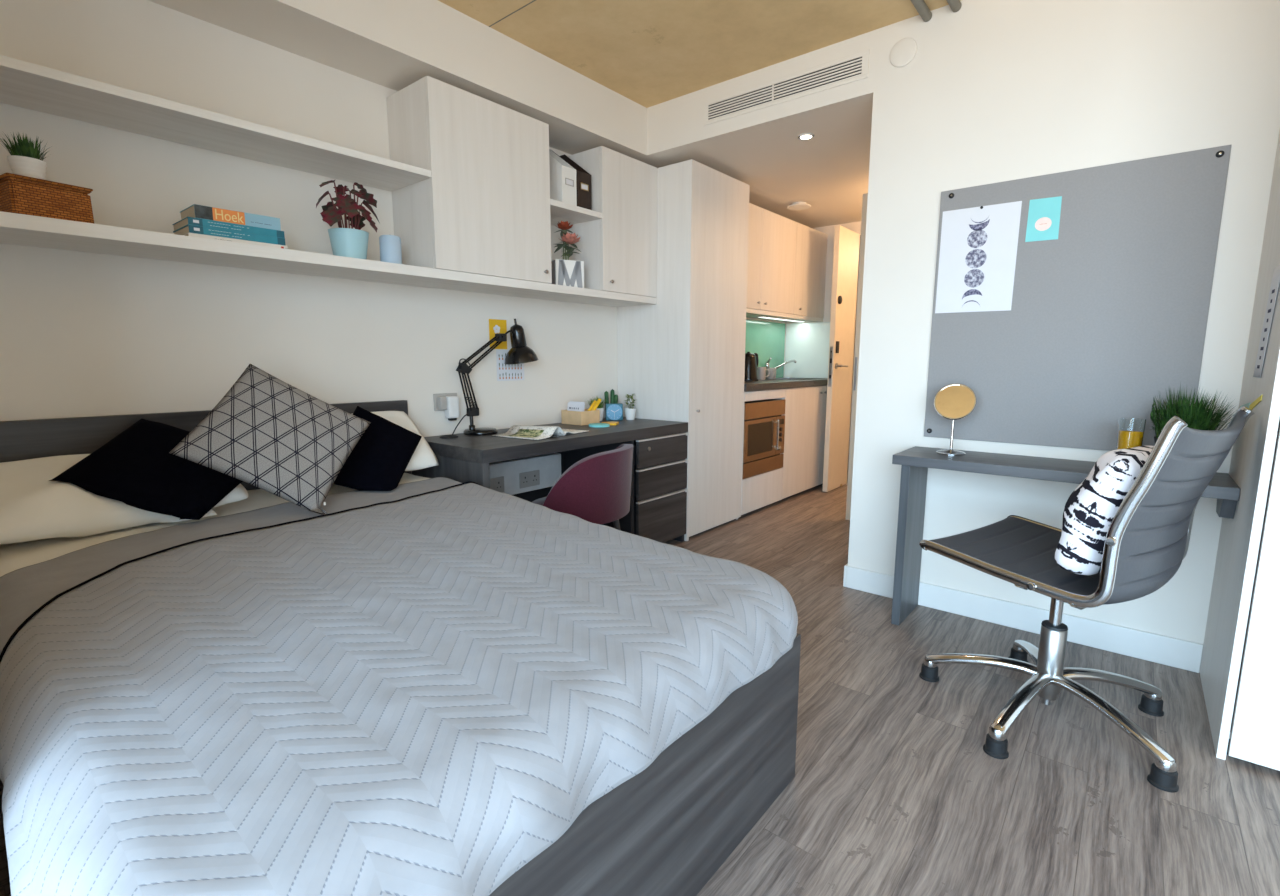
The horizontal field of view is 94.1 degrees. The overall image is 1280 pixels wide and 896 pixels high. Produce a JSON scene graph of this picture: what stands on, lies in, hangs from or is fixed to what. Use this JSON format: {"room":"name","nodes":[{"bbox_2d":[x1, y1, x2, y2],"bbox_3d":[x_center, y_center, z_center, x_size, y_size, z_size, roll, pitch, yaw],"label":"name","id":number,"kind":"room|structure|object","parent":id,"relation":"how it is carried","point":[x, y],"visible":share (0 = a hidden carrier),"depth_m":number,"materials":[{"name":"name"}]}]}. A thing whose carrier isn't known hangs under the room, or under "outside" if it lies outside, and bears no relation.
{"room":"studio apartment","nodes":[
{"label":"studio apartment","id":0,"kind":"room"},
{"bbox_2d":[0,0,617,473],"bbox_3d":[-0.748,-0.666,3.389,0.100,2.630,6.760,7,11,39],"label":"wall","id":1,"kind":"structure","parent":0,"point":[83,334],"depth_m":2.25,"materials":[{"name":"white paint"}]},
{"bbox_2d":[0,55,430,190],"bbox_3d":[-1.510,-1.093,2.044,0.338,0.027,1.552,7,11,39],"label":"wall shelf","id":2,"kind":"object","parent":1,"relation":"attached to","point":[23,84],"visible":1,"depth_m":1.98,"materials":[{"name":"white wood"}]},
{"bbox_2d":[0,211,656,306],"bbox_3d":[-1.015,-0.775,2.696,0.338,0.040,3.108,7,11,39],"label":"wall shelf","id":3,"kind":"object","parent":1,"relation":"attached to","point":[15,228],"visible":1,"depth_m":2.16,"materials":[{"name":"white wood"}]},
{"bbox_2d":[0,173,93,223],"bbox_3d":[-1.757,-0.714,1.754,0.186,0.110,0.192,5,10,30],"label":"wicker basket","id":4,"kind":"object","parent":3,"relation":"on","point":[19,194],"visible":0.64,"depth_m":1.69,"materials":[{"name":"brown wicker"}]},
{"bbox_2d":[1,132,51,179],"bbox_3d":[-1.748,-0.828,1.702,0.118,0.136,0.129,-5,10,-30],"label":"grass plant","id":5,"kind":"object","parent":4,"relation":"on","point":[24,159],"visible":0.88,"depth_m":1.68,"materials":[{"name":"ceramic"}]},
{"bbox_2d":[184,232,287,248],"bbox_3d":[-1.444,-0.718,2.110,0.179,0.017,0.297,7,11,39],"label":"book","id":6,"kind":"object","parent":3,"relation":"on","point":[188,233],"visible":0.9,"depth_m":2.04,"materials":[{"name":"paper"}]},
{"bbox_2d":[173,224,285,244],"bbox_3d":[-1.446,-0.739,2.106,0.187,0.025,0.287,7,11,39],"label":"book","id":7,"kind":"object","parent":6,"relation":"on","point":[188,228],"visible":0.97,"depth_m":2.03,"materials":[{"name":"paper"}]},
{"bbox_2d":[172,217,284,237],"bbox_3d":[-1.445,-0.763,2.100,0.182,0.024,0.286,7,11,39],"label":"book","id":8,"kind":"object","parent":7,"relation":"on","point":[188,220],"visible":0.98,"depth_m":2.02,"materials":[{"name":"paper"}]},
{"bbox_2d":[179,204,280,230],"bbox_3d":[-1.438,-0.796,2.096,0.171,0.043,0.255,7,11,39],"label":"book","id":9,"kind":"object","parent":8,"relation":"on","point":[196,211],"visible":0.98,"depth_m":2.03,"materials":[{"name":"paper"}]},
{"bbox_2d":[194,204,212,219],"bbox_3d":[-1.439,-0.777,1.965,0.001,0.042,0.050,7,11,39],"label":"photo","id":10,"kind":"object","parent":9,"relation":"attached to","point":[200,211],"depth_m":1.96},
{"bbox_2d":[316,180,378,258],"bbox_3d":[-1.167,-0.910,2.401,0.198,0.312,0.247,7,11,39],"label":"begonias","id":11,"kind":"object","parent":3,"relation":"on","point":[346,242],"visible":0.95,"depth_m":2.36,"materials":[{"name":"ceramic"}]},
{"bbox_2d":[379,235,401,263],"bbox_3d":[-1.063,-0.840,2.541,0.120,0.134,0.120,7,11,39],"label":"candle","id":12,"kind":"object","parent":3,"relation":"on","point":[390,245],"visible":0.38,"depth_m":2.51,"materials":[{"name":"wax"}]},
{"bbox_2d":[551,221,583,287],"bbox_3d":[-0.407,-1.068,3.317,0.177,0.361,0.155,-4,9,-26],"label":"planter","id":13,"kind":"object","parent":3,"relation":"on","point":[565,272],"visible":0.98,"depth_m":3.28,"materials":[{"name":"metal"}]},
{"bbox_2d":[433,393,459,420],"bbox_3d":[-0.980,-0.209,3.049,0.053,0.139,0.135,7,11,39],"label":"wall socket","id":14,"kind":"object","parent":1,"relation":"attached to","point":[449,402],"visible":1,"depth_m":3.03,"materials":[{"name":"grey plastic"}]},
{"bbox_2d":[386,76,551,283],"bbox_3d":[-0.792,-1.215,2.885,0.360,0.777,0.669,7,11,39],"label":"upper cabinet","id":15,"kind":"object","parent":1,"relation":"attached to","point":[483,208],"visible":0.95,"depth_m":2.70,"materials":[{"name":"white wood"}]},
{"bbox_2d":[489,319,506,348],"bbox_3d":[-0.779,-0.625,3.275,0.003,0.160,0.117,7,11,39],"label":"postcard","id":16,"kind":"object","parent":1,"relation":"attached to","point":[495,325],"visible":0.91,"depth_m":3.27,"materials":[{"name":"paper"}]},
{"bbox_2d":[493,325,499,332],"bbox_3d":[-0.783,-0.634,3.267,0.002,0.080,0.050,7,11,39],"label":"print","id":17,"kind":"object","parent":16,"relation":"attached to","point":[496,328],"depth_m":3.26,"materials":[{"name":"paper"}]},
{"bbox_2d":[496,350,523,380],"bbox_3d":[-0.729,-0.466,3.360,0.002,0.172,0.191,7,11,39],"label":"postcard","id":18,"kind":"object","parent":1,"relation":"attached to","point":[505,372],"visible":0.7,"depth_m":3.34,"materials":[{"name":"paper"}]},
{"bbox_2d":[550,199,601,225],"bbox_3d":[-0.463,-1.293,3.292,0.338,0.029,0.387,7,11,39],"label":"wall shelf","id":19,"kind":"object","parent":1,"relation":"attached to","point":[559,211],"visible":0.56,"depth_m":3.25,"materials":[{"name":"white wood"}]},
{"bbox_2d":[549,149,576,205],"bbox_3d":[-0.477,-1.484,3.270,0.261,0.355,0.106,7,11,39],"label":"magazine file","id":20,"kind":"object","parent":19,"relation":"on","point":[563,188],"visible":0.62,"depth_m":3.19,"materials":[{"name":"grey plastic"}]},
{"bbox_2d":[550,149,591,209],"bbox_3d":[-0.404,-1.497,3.357,0.261,0.355,0.110,7,11,39],"label":"magazine file","id":21,"kind":"object","parent":19,"relation":"on","point":[583,178],"visible":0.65,"depth_m":3.29,"materials":[{"name":"black cardboard"}]},
{"bbox_2d":[561,146,656,297],"bbox_3d":[-0.173,-1.323,3.626,0.360,0.777,0.496,7,11,39],"label":"upper cabinet","id":22,"kind":"object","parent":1,"relation":"attached to","point":[618,253],"visible":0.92,"depth_m":3.46,"materials":[{"name":"white wood"}]},
{"bbox_2d":[328,228,368,258],"bbox_3d":[-1.176,-0.814,2.414,0.150,0.118,0.150,7,11,39],"label":"pot","id":23,"kind":"object","parent":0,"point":[346,242],"depth_m":2.36,"materials":[{"name":"blue ceramic"}]},
{"bbox_2d":[148,0,646,158],"bbox_3d":[-1.379,-1.676,2.117,0.341,0.264,4.040,7,11,39],"label":"wall","id":24,"kind":"structure","parent":0,"point":[392,44],"depth_m":2.54,"materials":[{"name":"white paint"}]},
{"bbox_2d":[0,485,1279,895],"bbox_3d":[2.080,0.856,2.451,5.926,0.100,8.600,7,11,39],"label":"floor","id":25,"kind":"structure","parent":0,"point":[894,790],"depth_m":1.66,"materials":[{"name":"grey wood"}]},
{"bbox_2d":[0,400,800,895],"bbox_3d":[-0.830,0.425,1.709,2.094,0.959,1.542,7,11,39],"label":"bed","id":26,"kind":"object","parent":25,"relation":"on","point":[667,829],"visible":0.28,"depth_m":1.29,"materials":[{"name":"grey wood"}]},
{"bbox_2d":[0,473,430,576],"bbox_3d":[-1.248,0.286,2.080,0.840,0.159,1.455,7,11,39],"label":"sheet","id":27,"kind":"object","parent":26,"relation":"on","point":[13,556],"visible":0.22,"depth_m":1.75,"materials":[{"name":"white fabric"}]},
{"bbox_2d":[0,454,248,544],"bbox_3d":[-1.663,0.137,1.843,0.441,0.215,0.731,7,11,39],"label":"pillow","id":28,"kind":"object","parent":27,"relation":"on","point":[32,506],"visible":0.44,"depth_m":1.71,"materials":[{"name":"white fabric"}]},
{"bbox_2d":[49,419,242,519],"bbox_3d":[-1.541,0.052,1.968,0.374,0.284,0.479,-1,8,-5],"label":"cushion","id":29,"kind":"object","parent":28,"relation":"on","point":[136,468],"visible":0.76,"depth_m":1.84,"materials":[{"name":"black fabric"}]},
{"bbox_2d":[352,411,438,470],"bbox_3d":[-1.196,-0.012,2.508,0.256,0.254,0.634,7,11,39],"label":"pillow","id":30,"kind":"object","parent":27,"relation":"on","point":[423,457],"visible":0.23,"depth_m":2.66,"materials":[{"name":"white fabric"}]},
{"bbox_2d":[0,477,797,895],"bbox_3d":[-0.630,0.376,1.574,1.715,0.228,1.509,7,11,39],"label":"bedspread","id":31,"kind":"object","parent":26,"relation":"on","point":[417,688],"visible":1,"depth_m":1.03,"materials":[{"name":"fabric"}]},
{"bbox_2d":[169,364,370,514],"bbox_3d":[-1.197,-0.042,1.986,0.499,0.475,0.334,-2,9,-14],"label":"cushion","id":32,"kind":"object","parent":31,"relation":"on","point":[267,433],"visible":1,"depth_m":1.93,"materials":[{"name":"fabric"}]},
{"bbox_2d":[333,406,421,490],"bbox_3d":[-1.089,-0.010,2.426,0.268,0.310,0.378,0,8,2],"label":"cushion","id":33,"kind":"object","parent":31,"relation":"on","point":[380,458],"visible":0.82,"depth_m":2.37,"materials":[{"name":"black fabric"}]},
{"bbox_2d":[411,417,688,542],"bbox_3d":[-0.412,0.277,3.378,0.604,0.768,1.532,7,11,39],"label":"desk","id":34,"kind":"object","parent":25,"relation":"on","point":[658,499],"visible":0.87,"depth_m":3.43,"materials":[{"name":"grey wood"}]},
{"bbox_2d":[440,435,457,437],"bbox_3d":[-0.955,-0.057,2.979,0.090,0.008,0.090,7,11,39],"label":"cable grommet","id":35,"kind":"object","parent":34,"relation":"on","point":[443,436],"visible":0.98,"depth_m":2.96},
{"bbox_2d":[450,319,537,435],"bbox_3d":[-0.783,-0.389,3.175,0.192,0.607,0.579,7,11,39],"label":"desk lamp","id":36,"kind":"object","parent":34,"relation":"on","point":[520,352],"visible":1,"depth_m":3.13,"materials":[{"name":"black metal"}]},
{"bbox_2d":[489,453,560,494],"bbox_3d":[-0.758,0.167,3.285,0.100,0.188,0.805,7,11,39],"label":"panel","id":37,"kind":"object","parent":34,"relation":"attached to","point":[520,475],"visible":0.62,"depth_m":3.35,"materials":[{"name":"grey plastic"}]},
{"bbox_2d":[492,425,589,439],"bbox_3d":[-0.513,-0.100,3.121,0.304,0.053,0.428,5,10,31],"label":"magazine","id":38,"kind":"object","parent":34,"relation":"on","point":[517,432],"visible":1,"depth_m":3.03,"materials":[{"name":"white paper"}]},
{"bbox_2d":[506,429,543,437],"bbox_3d":[-0.580,-0.077,3.010,0.165,0.028,0.102,5,10,31],"label":"print","id":39,"kind":"object","parent":38,"relation":"on","point":[521,433],"depth_m":3.02},
{"bbox_2d":[561,409,599,425],"bbox_3d":[-0.362,-0.190,3.635,0.170,0.082,0.158,7,11,39],"label":"box","id":40,"kind":"object","parent":34,"relation":"on","point":[586,417],"visible":0.9,"depth_m":3.58,"materials":[{"name":"brown wood"}]},
{"bbox_2d":[567,402,582,411],"bbox_3d":[-0.395,-0.212,3.601,0.130,0.122,0.013,7,11,39],"label":"card","id":41,"kind":"object","parent":40,"relation":"in","point":[571,406],"visible":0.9,"depth_m":3.60,"materials":[{"name":"paper"}]},
{"bbox_2d":[570,401,584,410],"bbox_3d":[-0.385,-0.216,3.612,0.130,0.128,0.013,7,11,39],"label":"card","id":42,"kind":"object","parent":40,"relation":"in","point":[570,401],"visible":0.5,"depth_m":3.58,"materials":[{"name":"paper"}]},
{"bbox_2d":[588,400,596,410],"bbox_3d":[-0.310,-0.226,3.649,0.024,0.125,0.128,7,11,39],"label":"marker pen","id":43,"kind":"object","parent":40,"relation":"in","point":[594,402],"visible":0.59,"depth_m":3.66,"materials":[{"name":"yellow plastic"}]},
{"bbox_2d":[591,399,600,410],"bbox_3d":[-0.283,-0.230,3.625,0.024,0.138,0.129,7,11,39],"label":"marker pen","id":44,"kind":"object","parent":40,"relation":"in","point":[597,403],"visible":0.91,"depth_m":3.63,"materials":[{"name":"yellow plastic"}]},
{"bbox_2d":[587,396,605,420],"bbox_3d":[-0.277,-0.256,3.796,0.150,0.166,0.160,-3,9,-22],"label":"grass plant","id":45,"kind":"object","parent":34,"relation":"on","point":[600,407],"visible":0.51,"depth_m":3.78,"materials":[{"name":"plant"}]},
{"bbox_2d":[589,423,609,426],"bbox_3d":[-0.238,-0.134,3.486,0.124,0.014,0.124,7,11,39],"label":"pad","id":46,"kind":"object","parent":34,"relation":"on","point":[591,424],"visible":1,"depth_m":3.46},
{"bbox_2d":[602,421,618,424],"bbox_3d":[-0.175,-0.149,3.596,0.106,0.012,0.112,-2,9,-13],"label":"pad","id":47,"kind":"object","parent":34,"relation":"on","point":[610,422],"visible":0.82,"depth_m":3.59,"materials":[{"name":"yellow paper"}]},
{"bbox_2d":[604,389,617,403],"bbox_3d":[-0.187,-0.292,3.938,0.090,0.196,0.090,3,9,17],"label":"potted cactus","id":48,"kind":"object","parent":34,"relation":"on","point":[613,398],"visible":0.32,"depth_m":3.92,"materials":[{"name":"plant"}]},
{"bbox_2d":[605,403,622,419],"bbox_3d":[-0.166,-0.232,3.834,0.110,0.108,0.045,-1,8,-8],"label":"alarm clock","id":49,"kind":"object","parent":34,"relation":"on","point":[613,411],"visible":1,"depth_m":3.82,"materials":[{"name":"plastic"}]},
{"bbox_2d":[624,394,635,419],"bbox_3d":[-0.062,-0.271,3.887,0.096,0.170,0.098,7,11,39],"label":"potted plant","id":50,"kind":"object","parent":34,"relation":"on","point":[630,412],"visible":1,"depth_m":3.86,"materials":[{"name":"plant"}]},
{"bbox_2d":[624,408,635,419],"bbox_3d":[-0.064,-0.222,3.884,0.082,0.074,0.082,7,11,39],"label":"pot","id":51,"kind":"object","parent":34,"relation":"on","point":[630,413],"depth_m":3.86,"materials":[{"name":"white ceramic"}]},
{"bbox_2d":[532,444,632,530],"bbox_3d":[-0.304,0.352,2.994,0.526,0.733,0.671,3,9,19],"label":"tub chair","id":52,"kind":"object","parent":25,"relation":"on","point":[596,489],"visible":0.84,"depth_m":2.71,"materials":[{"name":"fabric"}]},
{"bbox_2d":[617,159,749,540],"bbox_3d":[0.301,-0.613,4.107,0.616,2.320,0.680,7,11,39],"label":"wardrobe","id":53,"kind":"object","parent":25,"relation":"on","point":[682,355],"visible":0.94,"depth_m":3.84,"materials":[{"name":"white wood"}]},
{"bbox_2d":[741,389,785,515],"bbox_3d":[0.737,0.001,4.711,0.548,0.931,0.651,7,11,39],"label":"base cabinet","id":54,"kind":"object","parent":25,"relation":"on","point":[762,490],"visible":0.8,"depth_m":4.54,"materials":[{"name":"white wood"}]},
{"bbox_2d":[742,399,785,478],"bbox_3d":[0.797,-0.098,4.646,0.468,0.546,0.642,7,11,39],"label":"microwave","id":55,"kind":"object","parent":54,"relation":"in","point":[764,420],"visible":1,"depth_m":4.49,"materials":[{"name":"metal"}]},
{"bbox_2d":[777,386,822,501],"bbox_3d":[1.180,-0.073,5.224,0.570,0.930,0.714,7,11,39],"label":"base cabinet","id":56,"kind":"object","parent":25,"relation":"on","point":[803,404],"visible":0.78,"depth_m":5.04,"materials":[{"name":"white wood"}]},
{"bbox_2d":[744,378,827,390],"bbox_3d":[1.083,-0.531,5.046,0.560,0.088,1.722,7,11,39],"label":"countertop","id":57,"kind":"structure","parent":56,"relation":"on","point":[778,383],"depth_m":4.78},
{"bbox_2d":[744,352,758,380],"bbox_3d":[0.886,-0.668,4.869,0.169,0.237,0.176,1,8,7],"label":"kettle","id":58,"kind":"object","parent":57,"relation":"on","point":[751,360],"visible":0.8,"depth_m":4.80,"materials":[{"name":"black metal"}]},
{"bbox_2d":[757,367,769,379],"bbox_3d":[1.057,-0.645,5.152,0.087,0.110,0.106,7,11,39],"label":"mug","id":59,"kind":"object","parent":57,"relation":"on","point":[761,372],"visible":0.92,"depth_m":5.11,"materials":[{"name":"white ceramic"}]},
{"bbox_2d":[766,368,775,378],"bbox_3d":[1.178,-0.664,5.316,0.116,0.100,0.098,7,11,39],"label":"mug","id":60,"kind":"object","parent":57,"relation":"on","point":[772,375],"visible":0.98,"depth_m":5.29,"materials":[{"name":"grey ceramic"}]},
{"bbox_2d":[764,357,796,368],"bbox_3d":[1.315,-0.753,5.602,0.417,0.194,0.093,-7,11,-41],"label":"tap","id":61,"kind":"object","parent":57,"relation":"on","point":[767,365],"visible":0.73,"depth_m":5.58,"materials":[{"name":"silver metal"}]},
{"bbox_2d":[776,378,827,388],"bbox_3d":[1.435,-0.593,5.469,0.390,0.088,0.510,7,11,39],"label":"sink","id":62,"kind":"object","parent":57,"relation":"in","point":[776,378],"depth_m":5.56,"materials":[{"name":"silver metal"}]},
{"bbox_2d":[813,385,826,487],"bbox_3d":[1.521,-0.132,5.632,0.570,0.930,0.356,7,11,39],"label":"base cabinet","id":63,"kind":"object","parent":25,"relation":"on","point":[824,388],"visible":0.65,"depth_m":5.37,"materials":[{"name":"white wood"}]},
{"bbox_2d":[891,446,1240,624],"bbox_3d":[1.580,0.433,2.375,1.048,0.757,0.336,7,11,39],"label":"desk","id":64,"kind":"object","parent":25,"relation":"on","point":[915,461],"visible":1,"depth_m":2.50,"materials":[{"name":"wood"}]},
{"bbox_2d":[934,384,976,455],"bbox_3d":[1.333,-0.123,2.534,0.112,0.297,0.137,-3,9,-20],"label":"vanity mirror","id":65,"kind":"object","parent":64,"relation":"on","point":[953,402],"visible":1,"depth_m":2.52,"materials":[{"name":"silver metal"}]},
{"bbox_2d":[936,385,974,417],"bbox_3d":[1.333,-0.197,2.523,0.148,0.140,0.062,7,11,39],"label":"mirror glass","id":66,"kind":"object","parent":65,"relation":"on","point":[952,401],"depth_m":2.52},
{"bbox_2d":[1116,418,1145,449],"bbox_3d":[1.759,-0.011,2.141,0.075,0.190,0.075,7,11,39],"label":"juice glass","id":67,"kind":"object","parent":64,"relation":"on","point":[1130,430],"visible":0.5,"depth_m":2.11,"materials":[{"name":"yellow"}]},
{"bbox_2d":[1150,384,1240,442],"bbox_3d":[1.901,-0.065,2.054,0.227,0.324,0.279,7,11,39],"label":"grass plant","id":68,"kind":"object","parent":64,"relation":"on","point":[1196,415],"visible":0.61,"depth_m":2.02,"materials":[{"name":"plant"}]},
{"bbox_2d":[919,406,1254,792],"bbox_3d":[1.317,0.370,1.886,0.735,1.022,0.759,-5,10,-33],"label":"office chair","id":69,"kind":"object","parent":25,"relation":"on","point":[1147,540],"visible":0.95,"depth_m":1.71,"materials":[{"name":"leather"}]},
{"bbox_2d":[1055,446,1153,575],"bbox_3d":[1.392,0.174,1.727,0.434,0.368,0.232,-5,10,-32],"label":"cushion","id":70,"kind":"object","parent":69,"relation":"on","point":[1090,509],"visible":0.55,"depth_m":1.62,"materials":[{"name":"fabric"}]},
{"bbox_2d":[1200,130,1279,770],"bbox_3d":[2.401,-0.299,1.378,1.336,2.500,0.646,7,11,39],"label":"wardrobe","id":71,"kind":"object","parent":25,"relation":"on","point":[1240,666],"visible":1,"depth_m":1.70,"materials":[{"name":"white wood"}]},
{"bbox_2d":[1240,395,1261,409],"bbox_3d":[1.921,-0.122,1.879,0.001,0.110,0.418,7,11,39],"label":"paper sign","id":72,"kind":"object","parent":71,"relation":"attached to","point":[1248,405],"visible":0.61,"depth_m":1.81,"materials":[{"name":"yellow paper"}]},
{"bbox_2d":[1253,265,1279,377],"bbox_3d":[1.851,-0.368,1.759,0.004,0.320,0.266,7,11,39],"label":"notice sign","id":73,"kind":"object","parent":71,"relation":"attached to","point":[1275,281],"visible":1,"depth_m":1.76,"materials":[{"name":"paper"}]},
{"bbox_2d":[438,0,960,107],"bbox_3d":[0.695,-1.628,0.389,5.926,0.150,4.240,7,11,39],"label":"ceiling","id":74,"kind":"structure","parent":0,"point":[650,53],"depth_m":2.70,"materials":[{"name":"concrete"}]},
{"bbox_2d":[489,0,535,26],"bbox_3d":[1.397,-1.637,0.974,5.384,0.004,0.005,7,11,39],"label":"trim","id":75,"kind":"structure","parent":74,"relation":"attached to","point":[533,0],"depth_m":2.56,"materials":[{"name":"concrete"}]},
{"bbox_2d":[910,0,931,21],"bbox_3d":[0.710,-1.756,1.929,0.052,0.043,1.636,7,11,39],"label":"conduit pipe","id":76,"kind":"object","parent":74,"relation":"attached to","point":[920,6],"visible":1,"depth_m":2.48,"materials":[{"name":"metal"}]},
{"bbox_2d":[946,0,961,11],"bbox_3d":[0.797,-1.746,1.858,0.052,0.043,1.636,7,11,39],"label":"conduit pipe","id":77,"kind":"object","parent":74,"relation":"attached to","point":[955,5],"visible":1,"depth_m":2.44,"materials":[{"name":"metal"}]},
{"bbox_2d":[646,102,872,227],"bbox_3d":[2.011,-1.992,4.875,2.226,0.100,4.360,7,11,39],"label":"ceiling","id":78,"kind":"structure","parent":0,"point":[828,171],"depth_m":3.73,"materials":[{"name":"white paint"}]},
{"bbox_2d":[787,202,810,209],"bbox_3d":[1.243,-1.896,4.660,0.184,0.038,0.184,7,11,39],"label":"ceiling vent","id":79,"kind":"object","parent":78,"relation":"in","point":[796,205],"visible":1,"depth_m":4.62,"materials":[{"name":"white plastic"}]},
{"bbox_2d":[798,133,813,139],"bbox_3d":[0.908,-1.703,3.259,0.088,0.006,0.088,7,11,39],"label":"recessed light","id":80,"kind":"object","parent":78,"relation":"in","point":[805,136],"visible":1,"depth_m":3.25,"materials":[{"name":"white"}]},
{"bbox_2d":[746,317,785,377],"bbox_3d":[0.850,-0.764,5.209,0.046,2.300,1.725,7,11,39],"label":"wall","id":81,"kind":"structure","parent":0,"point":[747,318],"depth_m":5.53,"materials":[{"name":"white paint"}]},
{"bbox_2d":[745,320,784,377],"bbox_3d":[0.865,-0.855,5.167,0.010,0.518,1.690,7,11,39],"label":"backsplash","id":82,"kind":"structure","parent":81,"relation":"attached to","point":[766,339],"depth_m":5.52,"materials":[{"name":"green glass"}]},
{"bbox_2d":[746,203,796,317],"bbox_3d":[0.822,-1.448,4.713,0.405,0.782,1.085,7,11,39],"label":"upper cabinet","id":83,"kind":"object","parent":81,"relation":"attached to","point":[772,236],"visible":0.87,"depth_m":4.68,"materials":[{"name":"white wood"}]},
{"bbox_2d":[757,222,826,321],"bbox_3d":[1.371,-1.543,5.369,0.405,0.782,0.636,7,11,39],"label":"upper cabinet","id":84,"kind":"object","parent":81,"relation":"attached to","point":[811,244],"visible":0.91,"depth_m":5.24,"materials":[{"name":"white wood"}]},
{"bbox_2d":[757,316,804,321],"bbox_3d":[1.278,-1.154,5.336,0.060,0.013,0.820,7,11,39],"label":"light","id":85,"kind":"object","parent":84,"relation":"attached to","point":[767,317],"visible":1,"depth_m":5.29,"materials":[{"name":"white"}]},
{"bbox_2d":[784,221,860,484],"bbox_3d":[2.194,-0.805,5.276,2.026,2.366,0.100,7,11,39],"label":"wall","id":86,"kind":"structure","parent":0,"point":[854,226],"depth_m":5.47,"materials":[{"name":"white paint"}]},
{"bbox_2d":[784,322,829,377],"bbox_3d":[1.622,-0.926,5.662,0.517,0.518,0.010,7,11,39],"label":"backsplash","id":87,"kind":"structure","parent":86,"relation":"attached to","point":[807,344],"depth_m":5.68,"materials":[{"name":"white glass"}]},
{"bbox_2d":[822,225,860,491],"bbox_3d":[1.938,-0.772,5.414,0.102,2.250,0.904,7,11,39],"label":"door","id":88,"kind":"structure","parent":86,"relation":"in","point":[846,241],"depth_m":5.21,"materials":[{"name":"paint"}]},
{"bbox_2d":[635,0,1279,644],"bbox_3d":[2.013,-0.482,2.169,5.726,2.630,0.100,7,11,39],"label":"wall","id":89,"kind":"structure","parent":0,"point":[992,91],"depth_m":2.44,"materials":[{"name":"white paint"}]},
{"bbox_2d":[703,49,868,125],"bbox_3d":[0.698,-1.801,3.006,0.899,0.120,0.007,7,11,39],"label":"air vent","id":90,"kind":"object","parent":89,"relation":"in","point":[854,67],"visible":1,"depth_m":2.97,"materials":[{"name":"white paint"}]},
{"bbox_2d":[890,38,916,67],"bbox_3d":[1.159,-1.743,2.625,0.116,0.116,0.010,7,11,39],"label":"air vent","id":91,"kind":"object","parent":89,"relation":"in","point":[904,51],"visible":1,"depth_m":2.62,"materials":[{"name":"white paint"}]},
{"bbox_2d":[843,563,1202,672],"bbox_3d":[1.600,0.715,2.679,1.348,0.112,0.114,7,11,39],"label":"baseboard","id":92,"kind":"structure","parent":89,"relation":"attached to","point":[1161,649],"depth_m":2.53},
{"bbox_2d":[924,145,1231,450],"bbox_3d":[1.655,-0.540,2.380,0.903,1.071,0.017,7,11,39],"label":"noticeboard","id":93,"kind":"object","parent":89,"relation":"attached to","point":[1107,315],"visible":0.73,"depth_m":2.30,"materials":[{"name":"grey fabric"}]},
{"bbox_2d":[935,201,1021,312],"bbox_3d":[1.428,-0.799,2.529,0.295,0.434,0.002,7,11,39],"label":"poster","id":94,"kind":"object","parent":93,"relation":"attached to","point":[978,247],"visible":1,"depth_m":2.52,"materials":[{"name":"paper"}]},
{"bbox_2d":[962,289,981,298],"bbox_3d":[1.423,-0.658,2.552,0.078,0.044,0.001,7,11,39],"label":"print","id":95,"kind":"object","parent":94,"relation":"attached to","point":[973,291],"depth_m":2.55},
{"bbox_2d":[964,269,983,286],"bbox_3d":[1.425,-0.724,2.541,0.076,0.076,0.001,7,11,39],"label":"print","id":96,"kind":"object","parent":94,"relation":"attached to","point":[975,277],"depth_m":2.54},
{"bbox_2d":[965,249,985,267],"bbox_3d":[1.425,-0.804,2.529,0.080,0.080,0.001,7,11,39],"label":"print","id":97,"kind":"object","parent":94,"relation":"attached to","point":[975,258],"depth_m":2.53},
{"bbox_2d":[967,229,986,247],"bbox_3d":[1.425,-0.884,2.518,0.076,0.076,0.001,7,11,39],"label":"print","id":98,"kind":"object","parent":94,"relation":"attached to","point":[976,239],"depth_m":2.52},
{"bbox_2d":[969,219,989,230],"bbox_3d":[1.426,-0.938,2.509,0.078,0.044,0.001,7,11,39],"label":"print","id":99,"kind":"object","parent":94,"relation":"attached to","point":[980,226],"depth_m":2.51},
{"bbox_2d":[1025,196,1061,241],"bbox_3d":[1.602,-0.908,2.367,0.110,0.164,0.003,7,11,39],"label":"greeting card","id":100,"kind":"object","parent":93,"relation":"attached to","point":[1043,222],"visible":1,"depth_m":2.37,"materials":[{"name":"blue paper"}]},
{"bbox_2d":[1035,217,1051,230],"bbox_3d":[1.603,-0.890,2.368,0.056,0.052,0.001,7,11,39],"label":"print","id":101,"kind":"object","parent":100,"relation":"attached to","point":[1041,221],"depth_m":2.37},
{"bbox_3d":[2.796,-0.667,4.346,0.100,2.366,4.260,7,11,39],"label":"wall","id":102,"kind":"structure","parent":0,"visible":0},
{"bbox_2d":[845,193,867,519],"bbox_3d":[1.794,-0.554,3.908,0.791,2.250,0.092,7,11,39],"label":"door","id":103,"kind":"structure","parent":102,"relation":"in","point":[865,196],"depth_m":4.14,"materials":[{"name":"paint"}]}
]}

